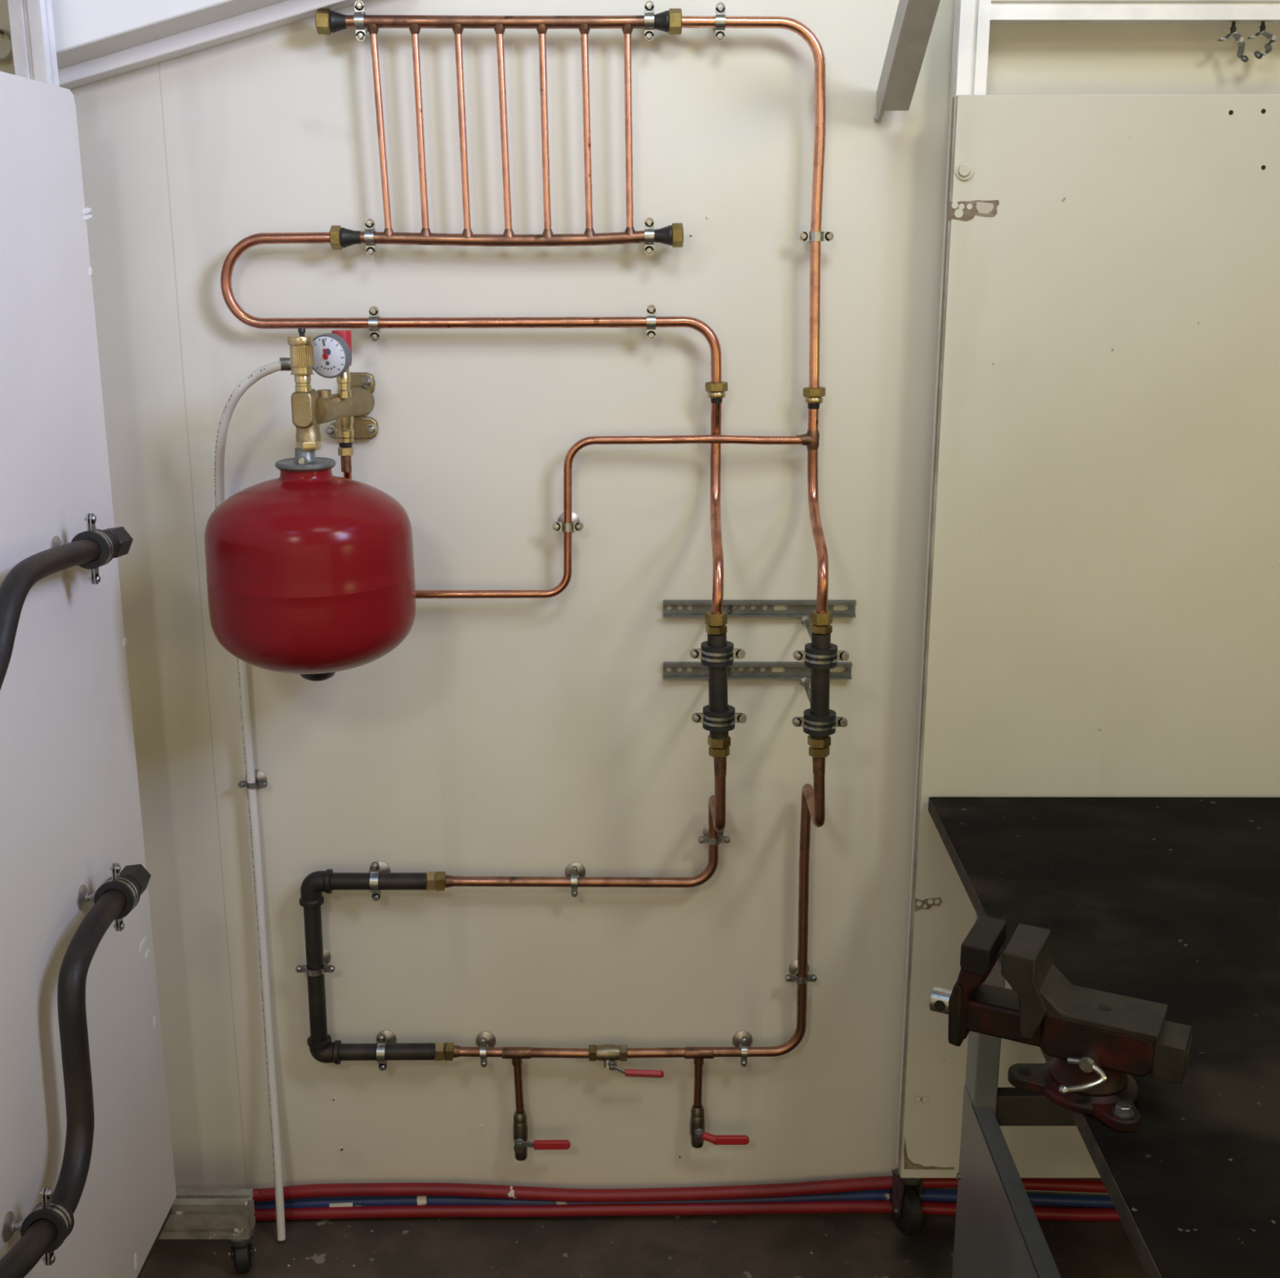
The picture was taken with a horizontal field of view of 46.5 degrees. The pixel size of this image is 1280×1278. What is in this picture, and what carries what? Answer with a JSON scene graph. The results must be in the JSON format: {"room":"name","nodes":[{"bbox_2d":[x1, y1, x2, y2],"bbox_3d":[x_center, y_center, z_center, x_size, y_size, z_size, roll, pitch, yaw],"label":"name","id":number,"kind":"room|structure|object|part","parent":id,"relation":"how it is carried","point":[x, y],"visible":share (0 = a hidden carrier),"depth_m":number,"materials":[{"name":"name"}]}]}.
{"room":"plumbing workshop","nodes":[
{"label":"plumbing workshop","id":0,"kind":"room"},
{"bbox_2d":[0,0,1279,1208],"bbox_3d":[0.000,-0.456,2.185,6.000,2.950,0.062,0,15,0],"label":"wall","id":1,"kind":"structure","parent":0,"point":[500,737],"depth_m":2.25,"materials":[{"name":"beige paint"}]},
{"bbox_2d":[0,28,12,61],"bbox_3d":[-0.872,-0.817,2.049,0.052,0.041,0.017,2,15,8],"label":"clamp","id":2,"kind":"object","parent":1,"relation":"attached to","point":[9,56],"visible":0.38,"depth_m":2.04,"materials":[{"name":"metal"}]},
{"bbox_2d":[6,0,286,75],"bbox_3d":[-0.564,-0.966,1.956,0.573,0.442,0.119,0,15,0],"label":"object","id":3,"kind":"structure","parent":1,"relation":"attached to","point":[85,30],"depth_m":1.94,"materials":[{"name":"white paint"}]},
{"bbox_2d":[57,0,366,88],"bbox_3d":[-0.571,-0.828,2.030,0.567,0.180,0.048,0,15,0],"label":"trim","id":4,"kind":"structure","parent":1,"relation":"attached to","point":[282,13],"depth_m":2.02,"materials":[{"name":"white paint"}]},
{"bbox_2d":[237,769,267,789],"bbox_3d":[-0.601,0.224,2.321,0.045,0.033,0.032,0,15,0],"label":"clamp","id":5,"kind":"object","parent":1,"relation":"attached to","point":[260,777],"visible":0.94,"depth_m":2.31,"materials":[{"name":"metal"}]},
{"bbox_2d":[214,357,291,1241],"bbox_3d":[-0.553,0.301,2.250,0.202,1.440,0.064,14,20,42],"label":"hose","id":6,"kind":"object","parent":1,"relation":"attached to","point":[284,363],"visible":0.84,"depth_m":2.34,"materials":[{"name":"white plastic"}]},
{"bbox_2d":[295,948,335,977],"bbox_3d":[-0.517,0.522,2.387,0.062,0.033,0.058,0,15,0],"label":"clamp","id":7,"kind":"object","parent":1,"relation":"attached to","point":[326,956],"visible":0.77,"depth_m":2.37,"materials":[{"name":"metal"}]},
{"bbox_3d":[-0.517,0.516,2.411,0.033,0.033,0.010,0,15,0],"label":"plate","id":8,"kind":"part","parent":7,"relation":"part of","materials":[{"name":"silver metal"}]},
{"bbox_2d":[287,328,378,472],"bbox_3d":[-0.426,-0.331,2.069,0.085,0.209,0.230,0,15,0],"label":"valve","id":9,"kind":"object","parent":1,"relation":"attached to","point":[329,355],"visible":1,"depth_m":1.99,"materials":[{"name":"gold metal"}]},
{"bbox_2d":[287,328,314,375],"bbox_3d":[-0.447,-0.380,1.964,0.033,0.060,0.033,0,15,0],"label":"air vent","id":10,"kind":"object","parent":9,"relation":"attached to","point":[301,346],"depth_m":1.95,"materials":[{"name":"gold metal"}]},
{"bbox_2d":[295,388,321,441],"bbox_3d":[-0.445,-0.299,1.994,0.034,0.069,0.034,0,15,0],"label":"socket","id":11,"kind":"object","parent":9,"relation":"attached to","point":[312,433],"depth_m":1.99,"materials":[{"name":"gold metal"}]},
{"bbox_2d":[204,447,415,681],"bbox_3d":[-0.449,-0.100,2.039,0.278,0.324,0.278,0,15,0],"label":"tank","id":12,"kind":"object","parent":9,"relation":"hanging from","point":[310,570],"visible":1,"depth_m":1.93,"materials":[{"name":"red metal"}]},
{"bbox_3d":[-0.419,-0.321,2.060,0.040,0.040,0.148,3,15,12],"label":"arm","id":13,"kind":"part","parent":9,"relation":"part of","materials":[{"name":"gold metal"}]},
{"bbox_2d":[340,456,351,472],"bbox_3d":[-0.420,-0.252,2.132,0.015,0.025,0.015,0,15,0],"label":"socket","id":14,"kind":"object","parent":9,"relation":"attached to","point":[346,465],"depth_m":2.13,"materials":[{"name":"orange metal"}]},
{"bbox_3d":[-0.421,-0.337,2.166,0.074,0.097,0.039,0,15,0],"label":"wall plate","id":15,"kind":"part","parent":9,"relation":"part of","materials":[{"name":"gold metal"}]},
{"bbox_2d":[354,0,368,41],"bbox_3d":[-0.378,-0.839,2.027,0.018,0.051,0.050,0,15,0],"label":"clamp","id":16,"kind":"object","parent":1,"relation":"attached to","point":[359,6],"visible":0.88,"depth_m":2.01,"materials":[{"name":"metal"}]},
{"bbox_2d":[298,869,435,1065],"bbox_3d":[-0.433,0.525,2.377,0.208,0.338,0.038,0,15,0],"label":"pipe","id":17,"kind":"object","parent":1,"relation":"attached to","point":[322,1048],"visible":1,"depth_m":2.36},
{"bbox_2d":[364,217,377,256],"bbox_3d":[-0.378,-0.566,2.100,0.018,0.051,0.050,0,15,0],"label":"clamp","id":18,"kind":"object","parent":1,"relation":"attached to","point":[369,230],"visible":0.85,"depth_m":2.08,"materials":[{"name":"metal"}]},
{"bbox_2d":[368,306,382,341],"bbox_3d":[-0.378,-0.452,2.132,0.018,0.049,0.047,0,15,0],"label":"clamp","id":19,"kind":"object","parent":1,"relation":"attached to","point":[374,316],"visible":0.9,"depth_m":2.11,"materials":[{"name":"metal"}]},
{"bbox_2d":[369,861,390,901],"bbox_3d":[-0.414,0.377,2.348,0.033,0.065,0.058,0,15,0],"label":"clamp","id":20,"kind":"object","parent":1,"relation":"attached to","point":[377,867],"visible":0.91,"depth_m":2.33,"materials":[{"name":"metal"}]},
{"bbox_3d":[-0.414,0.370,2.372,0.033,0.033,0.010,0,15,0],"label":"plate","id":21,"kind":"part","parent":20,"relation":"part of","materials":[{"name":"silver metal"}]},
{"bbox_2d":[376,1030,396,1071],"bbox_3d":[-0.417,0.666,2.426,0.033,0.065,0.058,0,15,0],"label":"clamp","id":22,"kind":"object","parent":1,"relation":"attached to","point":[384,1037],"visible":0.91,"depth_m":2.41,"materials":[{"name":"metal"}]},
{"bbox_3d":[-0.417,0.660,2.449,0.033,0.033,0.010,0,15,0],"label":"plate","id":23,"kind":"part","parent":22,"relation":"part of","materials":[{"name":"silver metal"}]},
{"bbox_2d":[220,231,728,403],"bbox_3d":[-0.233,-0.456,2.118,0.719,0.237,0.028,0,15,0],"label":"copper pipe","id":24,"kind":"object","parent":1,"relation":"attached to","point":[716,388],"visible":0.99,"depth_m":2.11,"materials":[{"name":"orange metal"}]},
{"bbox_2d":[475,1031,496,1067],"bbox_3d":[-0.254,0.667,2.431,0.033,0.051,0.049,0,15,0],"label":"clamp","id":25,"kind":"object","parent":1,"relation":"attached to","point":[484,1040],"visible":0.98,"depth_m":2.44,"materials":[{"name":"metal"}]},
{"bbox_3d":[-0.254,0.662,2.450,0.033,0.033,0.010,0,15,0],"label":"plate","id":26,"kind":"part","parent":25,"relation":"part of","materials":[{"name":"silver metal"}]},
{"bbox_2d":[315,8,683,249],"bbox_3d":[-0.188,-0.699,2.051,0.498,0.316,0.028,0,15,0],"label":"radiator","id":27,"kind":"object","parent":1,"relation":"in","point":[327,21],"visible":1,"depth_m":2.04,"materials":[{"name":"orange metal"}]},
{"bbox_2d":[551,511,583,532],"bbox_3d":[-0.106,-0.169,2.209,0.047,0.033,0.045,0,15,0],"label":"clamp","id":28,"kind":"object","parent":1,"relation":"attached to","point":[559,526],"visible":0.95,"depth_m":2.19,"materials":[{"name":"metal"}]},
{"bbox_3d":[-0.106,-0.174,2.226,0.033,0.033,0.010,0,15,0],"label":"plate","id":29,"kind":"part","parent":28,"relation":"part of","materials":[{"name":"silver metal"}]},
{"bbox_2d":[342,435,801,598],"bbox_3d":[-0.094,-0.176,2.182,0.681,0.244,0.042,-1,15,-2],"label":"copper pipe","id":30,"kind":"object","parent":1,"relation":"attached to","point":[676,439],"visible":0.7,"depth_m":2.17,"materials":[{"name":"orange metal"}]},
{"bbox_2d":[564,862,586,897],"bbox_3d":[-0.103,0.377,2.353,0.033,0.051,0.049,0,15,0],"label":"clamp","id":31,"kind":"object","parent":1,"relation":"attached to","point":[575,870],"visible":0.98,"depth_m":2.34,"materials":[{"name":"metal"}]},
{"bbox_3d":[-0.103,0.372,2.372,0.033,0.033,0.010,0,15,0],"label":"plate","id":32,"kind":"part","parent":31,"relation":"part of","materials":[{"name":"silver metal"}]},
{"bbox_2d":[426,756,726,891],"bbox_3d":[-0.107,0.280,2.229,0.461,0.288,0.195,0,15,0],"label":"copper pipe","id":33,"kind":"object","parent":1,"relation":"attached to","point":[717,802],"visible":1,"depth_m":2.34,"materials":[{"name":"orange metal"}]},
{"bbox_2d":[434,757,825,1112],"bbox_3d":[-0.033,0.468,2.279,0.604,0.678,0.195,0,15,0],"label":"copper pipe","id":34,"kind":"object","parent":1,"relation":"attached to","point":[813,800],"visible":1,"depth_m":2.41,"materials":[{"name":"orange metal"}]},
{"bbox_2d":[512,1111,570,1161],"bbox_3d":[-0.162,0.820,2.455,0.095,0.086,0.035,0,15,0],"label":"valve","id":35,"kind":"object","parent":34,"relation":"attached to","point":[520,1127],"visible":1,"depth_m":2.44,"materials":[{"name":"metal"}]},
{"bbox_3d":[-0.180,0.828,2.446,0.049,0.017,0.012,0,15,0],"label":"lever","id":36,"kind":"part","parent":35,"relation":"part of","materials":[{"name":"grey metal"}]},
{"bbox_2d":[588,1044,663,1078],"bbox_3d":[-0.022,0.683,2.417,0.121,0.050,0.040,0,15,0],"label":"valve","id":37,"kind":"object","parent":34,"relation":"attached to","point":[608,1054],"visible":1,"depth_m":2.41,"materials":[{"name":"gold metal"}]},
{"bbox_3d":[-0.029,0.693,2.412,0.047,0.024,0.018,0,15,0],"label":"lever","id":38,"kind":"part","parent":37,"relation":"part of","materials":[{"name":"grey metal"}]},
{"bbox_2d":[689,1104,749,1148],"bbox_3d":[0.131,0.803,2.449,0.097,0.073,0.037,0,15,0],"label":"valve","id":39,"kind":"object","parent":34,"relation":"attached to","point":[697,1122],"visible":1,"depth_m":2.44,"materials":[{"name":"metal"}]},
{"bbox_3d":[0.114,0.814,2.442,0.049,0.024,0.012,0,15,0],"label":"lever","id":40,"kind":"part","parent":39,"relation":"part of","materials":[{"name":"grey metal"}]},
{"bbox_2d":[644,0,654,41],"bbox_3d":[0.013,-0.839,2.027,0.018,0.051,0.050,0,15,0],"label":"clamp","id":41,"kind":"object","parent":1,"relation":"attached to","point":[649,28],"visible":0.96,"depth_m":2.01,"materials":[{"name":"metal"}]},
{"bbox_2d":[644,217,653,255],"bbox_3d":[0.013,-0.567,2.100,0.018,0.051,0.050,0,15,0],"label":"clamp","id":42,"kind":"object","parent":1,"relation":"attached to","point":[649,222],"visible":0.97,"depth_m":2.08,"materials":[{"name":"metal"}]},
{"bbox_2d":[646,304,655,339],"bbox_3d":[0.016,-0.454,2.132,0.018,0.049,0.047,0,15,0],"label":"clamp","id":43,"kind":"object","parent":1,"relation":"attached to","point":[651,309],"visible":0.96,"depth_m":2.11,"materials":[{"name":"metal"}]},
{"bbox_2d":[697,822,730,845],"bbox_3d":[0.116,0.310,2.338,0.050,0.033,0.045,0,15,0],"label":"clamp","id":44,"kind":"object","parent":1,"relation":"attached to","point":[704,839],"visible":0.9,"depth_m":2.32,"materials":[{"name":"metal"}]},
{"bbox_3d":[0.116,0.306,2.354,0.033,0.033,0.010,0,15,0],"label":"plate","id":45,"kind":"part","parent":44,"relation":"part of","materials":[{"name":"silver metal"}]},
{"bbox_2d":[712,2,725,41],"bbox_3d":[0.108,-0.838,2.028,0.018,0.049,0.049,0,15,0],"label":"clamp","id":46,"kind":"object","parent":1,"relation":"attached to","point":[719,29],"visible":0.95,"depth_m":2.01,"materials":[{"name":"metal"}]},
{"bbox_2d":[732,1031,752,1067],"bbox_3d":[0.169,0.666,2.431,0.033,0.051,0.049,0,15,0],"label":"clamp","id":47,"kind":"object","parent":1,"relation":"attached to","point":[743,1039],"visible":1,"depth_m":2.45,"materials":[{"name":"metal"}]},
{"bbox_3d":[0.169,0.661,2.450,0.033,0.033,0.010,0,15,0],"label":"plate","id":48,"kind":"part","parent":47,"relation":"part of","materials":[{"name":"silver metal"}]},
{"bbox_2d":[681,15,826,408],"bbox_3d":[0.159,-0.588,2.083,0.217,0.528,0.028,0,15,0],"label":"copper pipe","id":49,"kind":"object","parent":1,"relation":"attached to","point":[813,393],"visible":0.99,"depth_m":2.06,"materials":[{"name":"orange metal"}]},
{"bbox_2d":[662,662,852,679],"bbox_3d":[0.180,0.048,2.282,0.289,0.024,0.011,0,15,0],"label":"rail","id":50,"kind":"object","parent":1,"relation":"attached to","point":[793,670],"visible":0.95,"depth_m":2.28,"materials":[{"name":"grey metal"}]},
{"bbox_2d":[691,674,746,732],"bbox_3d":[0.111,0.087,2.179,0.077,0.027,0.226,0,15,0],"label":"clamp","id":51,"kind":"object","parent":50,"relation":"attached to","point":[712,721],"visible":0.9,"depth_m":2.08,"materials":[{"name":"metal"}]},
{"bbox_2d":[706,633,730,758],"bbox_3d":[0.111,0.079,2.083,0.035,0.179,0.029,4,15,14],"label":"pipe","id":52,"kind":"object","parent":51,"relation":"attached to","point":[719,743],"visible":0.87,"depth_m":2.07,"materials":[{"name":"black metal"}]},
{"bbox_2d":[705,403,727,635],"bbox_3d":[0.105,-0.177,2.105,0.031,0.303,0.204,0,15,0],"label":"copper pipe","id":53,"kind":"object","parent":52,"relation":"attached to","point":[716,620],"visible":1,"depth_m":2.09,"materials":[{"name":"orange metal"}]},
{"bbox_2d":[791,675,847,736],"bbox_3d":[0.253,0.093,2.180,0.078,0.027,0.226,0,15,0],"label":"clamp","id":54,"kind":"object","parent":50,"relation":"attached to","point":[812,725],"visible":0.91,"depth_m":2.08,"materials":[{"name":"metal"}]},
{"bbox_3d":[0.252,0.087,2.203,0.008,0.008,0.180,0,15,0],"label":"threaded rod","id":55,"kind":"part","parent":54,"relation":"part of","materials":[{"name":"metal"}]},
{"bbox_2d":[807,632,831,758],"bbox_3d":[0.253,0.078,2.083,0.032,0.180,0.032,0,15,0],"label":"pipe","id":56,"kind":"object","parent":54,"relation":"attached to","point":[820,678],"visible":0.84,"depth_m":2.07,"materials":[{"name":"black metal"}]},
{"bbox_2d":[795,408,832,635],"bbox_3d":[0.246,-0.172,2.102,0.034,0.294,0.196,0,15,-2],"label":"copper pipe","id":57,"kind":"object","parent":56,"relation":"attached to","point":[821,619],"visible":1,"depth_m":2.10,"materials":[{"name":"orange metal"}]},
{"bbox_2d":[662,600,856,617],"bbox_3d":[0.181,-0.046,2.257,0.291,0.024,0.011,0,15,0],"label":"rail","id":58,"kind":"object","parent":1,"relation":"attached to","point":[796,608],"visible":0.91,"depth_m":2.26,"materials":[{"name":"grey metal"}]},
{"bbox_2d":[689,640,745,667],"bbox_3d":[0.107,-0.003,2.155,0.077,0.027,0.226,0,15,0],"label":"clamp","id":59,"kind":"object","parent":58,"relation":"attached to","point":[709,656],"visible":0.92,"depth_m":2.05,"materials":[{"name":"metal"}]},
{"bbox_2d":[792,616,848,669],"bbox_3d":[0.251,0.000,2.155,0.077,0.027,0.226,0,15,0],"label":"clamp","id":60,"kind":"object","parent":58,"relation":"attached to","point":[813,658],"visible":0.95,"depth_m":2.06,"materials":[{"name":"metal"}]},
{"bbox_3d":[0.251,-0.006,2.178,0.008,0.008,0.180,0,15,0],"label":"threaded rod","id":61,"kind":"part","parent":60,"relation":"part of","materials":[{"name":"metal"}]},
{"bbox_2d":[785,959,817,984],"bbox_3d":[0.258,0.540,2.399,0.051,0.033,0.045,0,15,0],"label":"clamp","id":62,"kind":"object","parent":1,"relation":"attached to","point":[793,968],"visible":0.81,"depth_m":2.39,"materials":[{"name":"metal"}]},
{"bbox_3d":[0.258,0.536,2.416,0.033,0.033,0.010,0,15,0],"label":"plate","id":63,"kind":"part","parent":62,"relation":"part of","materials":[{"name":"silver metal"}]},
{"bbox_2d":[798,231,834,241],"bbox_3d":[0.247,-0.568,2.101,0.049,0.018,0.047,0,15,0],"label":"clamp","id":64,"kind":"object","parent":1,"relation":"attached to","point":[803,236],"visible":0.92,"depth_m":2.08,"materials":[{"name":"metal"}]},
{"bbox_2d":[874,0,940,121],"bbox_3d":[0.347,-0.786,1.897,0.042,0.219,0.337,0,15,0],"label":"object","id":65,"kind":"object","parent":1,"relation":"attached to","point":[914,20],"visible":1,"depth_m":1.93,"materials":[{"name":"grey paint"}]},
{"bbox_2d":[139,1213,1147,1277],"bbox_3d":[0.000,1.575,0.401,6.000,0.050,4.560,0,15,0],"label":"floor","id":66,"kind":"structure","parent":0,"point":[844,1245],"depth_m":2.44,"materials":[{"name":"brown concrete"}]},
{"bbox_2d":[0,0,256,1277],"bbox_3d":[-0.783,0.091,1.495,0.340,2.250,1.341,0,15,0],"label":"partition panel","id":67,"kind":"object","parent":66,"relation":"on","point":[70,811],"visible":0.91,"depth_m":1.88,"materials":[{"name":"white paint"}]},
{"bbox_3d":[-0.771,-0.134,2.064,0.040,2.110,0.040,0,15,0],"label":"post","id":68,"kind":"part","parent":67,"relation":"part of","materials":[{"name":"metal"}]},
{"bbox_2d":[0,1187,74,1266],"bbox_3d":[-0.697,0.681,1.726,0.073,0.092,0.036,0,15,0],"label":"clamp","id":69,"kind":"object","parent":67,"relation":"attached to","point":[57,1212],"visible":0.82,"depth_m":1.72,"materials":[{"name":"metal"}]},
{"bbox_3d":[-0.728,0.681,1.726,0.010,0.033,0.033,0,15,0],"label":"plate","id":70,"kind":"part","parent":69,"relation":"part of","materials":[{"name":"silver metal"}]},
{"bbox_2d":[0,864,151,1277],"bbox_3d":[-0.686,0.524,1.793,0.041,0.309,0.564,0,15,0],"label":"pipe","id":71,"kind":"object","parent":67,"relation":"attached to","point":[36,1242],"visible":0.88,"depth_m":1.80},
{"bbox_2d":[49,513,115,584],"bbox_3d":[-0.698,-0.113,1.869,0.071,0.090,0.033,0,15,0],"label":"clamp","id":72,"kind":"object","parent":67,"relation":"attached to","point":[106,543],"visible":0.7,"depth_m":1.86,"materials":[{"name":"metal"}]},
{"bbox_3d":[-0.728,-0.113,1.869,0.010,0.033,0.033,0,15,0],"label":"plate","id":73,"kind":"part","parent":72,"relation":"part of","materials":[{"name":"silver metal"}]},
{"bbox_2d":[0,526,133,690],"bbox_3d":[-0.686,-0.033,1.740,0.041,0.145,0.475,0,15,0],"label":"pipe","id":74,"kind":"object","parent":72,"relation":"attached to","point":[16,585],"visible":0.91,"depth_m":1.66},
{"bbox_3d":[-0.740,0.251,1.528,0.017,1.649,1.323,0,15,0],"label":"panel","id":75,"kind":"part","parent":67,"relation":"part of","materials":[{"name":"white paint"}]},
{"bbox_2d":[76,862,140,931],"bbox_3d":[-0.697,0.339,1.956,0.073,0.093,0.033,0,15,0],"label":"clamp","id":76,"kind":"object","parent":67,"relation":"attached to","point":[130,889],"visible":0.79,"depth_m":1.95,"materials":[{"name":"metal"}]},
{"bbox_3d":[-0.728,0.339,1.956,0.010,0.033,0.033,0,15,0],"label":"plate","id":77,"kind":"part","parent":76,"relation":"part of","materials":[{"name":"silver metal"}]},
{"bbox_3d":[-0.741,1.056,1.732,0.012,0.012,1.299,0,15,0],"label":"trim","id":78,"kind":"part","parent":67,"relation":"part of","materials":[{"name":"white"}]},
{"bbox_3d":[-0.783,0.912,2.365,0.333,0.063,0.040,0,15,0],"label":"foot rail","id":79,"kind":"part","parent":67,"relation":"part of","materials":[{"name":"metal"}]},
{"bbox_2d":[253,1189,1115,1209],"bbox_3d":[-0.002,0.952,2.520,1.760,0.048,0.020,0,15,0],"label":"pipe","id":80,"kind":"object","parent":66,"relation":"on","point":[926,1195],"visible":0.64,"depth_m":2.51,"materials":[{"name":"blue"}]},
{"bbox_2d":[252,1176,1107,1202],"bbox_3d":[-0.002,0.927,2.503,1.749,0.057,0.021,0,15,0],"label":"pipe","id":81,"kind":"object","parent":80,"relation":"on","point":[882,1183],"visible":0.71,"depth_m":2.50,"materials":[{"name":"plastic"}]},
{"bbox_2d":[253,1200,1120,1221],"bbox_3d":[-0.001,0.964,2.513,1.756,0.037,0.021,0,15,0],"label":"pipe","id":82,"kind":"object","parent":66,"relation":"on","point":[935,1208],"visible":0.73,"depth_m":2.50,"materials":[{"name":"red plastic"}]},
{"bbox_2d":[888,0,1279,1235],"bbox_3d":[1.159,-0.097,2.197,1.482,2.250,0.094,0,15,0],"label":"partition panel","id":83,"kind":"object","parent":66,"relation":"on","point":[1102,603],"visible":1,"depth_m":2.12,"materials":[{"name":"beige paint"}]},
{"bbox_3d":[0.446,-0.155,2.184,0.040,2.132,0.040,0,15,0],"label":"post","id":84,"kind":"part","parent":83,"relation":"part of","materials":[{"name":"paint"}]},
{"bbox_3d":[1.183,-0.849,1.998,1.434,0.040,0.040,0,15,0],"label":"rail","id":85,"kind":"part","parent":83,"relation":"part of","materials":[{"name":"metal"}]},
{"bbox_2d":[1217,21,1248,62],"bbox_3d":[0.802,-0.807,2.010,0.043,0.056,0.014,0,15,0],"label":"clip","id":86,"kind":"object","parent":83,"relation":"hanging from","point":[1239,39],"visible":0.99,"depth_m":2.01,"materials":[{"name":"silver metal"}]},
{"bbox_3d":[0.790,-0.812,2.008,0.018,0.011,0.011,0,15,0],"label":"short arm","id":87,"kind":"part","parent":86,"relation":"part of","materials":[{"name":"metal"}]},
{"bbox_3d":[0.810,-0.799,2.012,0.025,0.038,0.011,0,15,0],"label":"swing arm","id":88,"kind":"part","parent":86,"relation":"part of","materials":[{"name":"metal"}]},
{"bbox_2d":[1247,21,1276,58],"bbox_3d":[0.838,-0.809,2.009,0.035,0.051,0.014,0,15,0],"label":"clip","id":89,"kind":"object","parent":83,"relation":"hanging from","point":[1271,37],"visible":1,"depth_m":2.01,"materials":[{"name":"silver metal"}]},
{"bbox_3d":[0.830,-0.814,2.008,0.018,0.010,0.011,0,15,0],"label":"short arm","id":90,"kind":"part","parent":89,"relation":"part of","materials":[{"name":"metal"}]},
{"bbox_3d":[0.842,-0.802,2.011,0.026,0.037,0.011,0,15,0],"label":"swing arm","id":91,"kind":"part","parent":89,"relation":"part of","materials":[{"name":"metal"}]},
{"bbox_2d":[928,797,1279,1277],"bbox_3d":[1.083,0.807,1.641,1.335,0.792,1.450,0,15,0],"label":"workbench","id":92,"kind":"object","parent":66,"relation":"on","point":[1172,902],"visible":0.94,"depth_m":1.79,"materials":[{"name":"grey metal"}]},
{"bbox_3d":[0.451,0.721,2.005,0.030,0.770,0.056,0,15,0],"label":"leg","id":93,"kind":"part","parent":92,"relation":"part of","materials":[{"name":"grey metal"}]},
{"bbox_3d":[0.447,0.937,1.595,0.026,0.445,0.956,0,15,0],"label":"panel","id":94,"kind":"part","parent":92,"relation":"part of","materials":[{"name":"grey metal"}]},
{"bbox_3d":[1.083,0.619,1.971,1.234,0.045,0.023,0,15,0],"label":"rail","id":95,"kind":"part","parent":92,"relation":"part of","materials":[{"name":"grey metal"}]},
{"bbox_2d":[928,915,1192,1133],"bbox_3d":[0.417,0.366,1.472,0.250,0.146,0.134,10,18,33],"label":"vise","id":96,"kind":"object","parent":92,"relation":"on","point":[1096,1040],"visible":1,"depth_m":1.44,"materials":[{"name":"red paint"}]},
{"bbox_3d":[0.325,0.367,1.504,0.015,0.068,0.060,7,17,25],"label":"plate","id":97,"kind":"part","parent":96,"relation":"part of","materials":[{"name":"metal"}]},
{"bbox_3d":[0.457,0.360,1.435,0.090,0.007,0.066,7,17,25],"label":"anvil plate","id":98,"kind":"part","parent":96,"relation":"part of","materials":[{"name":"metal"}]}
]}

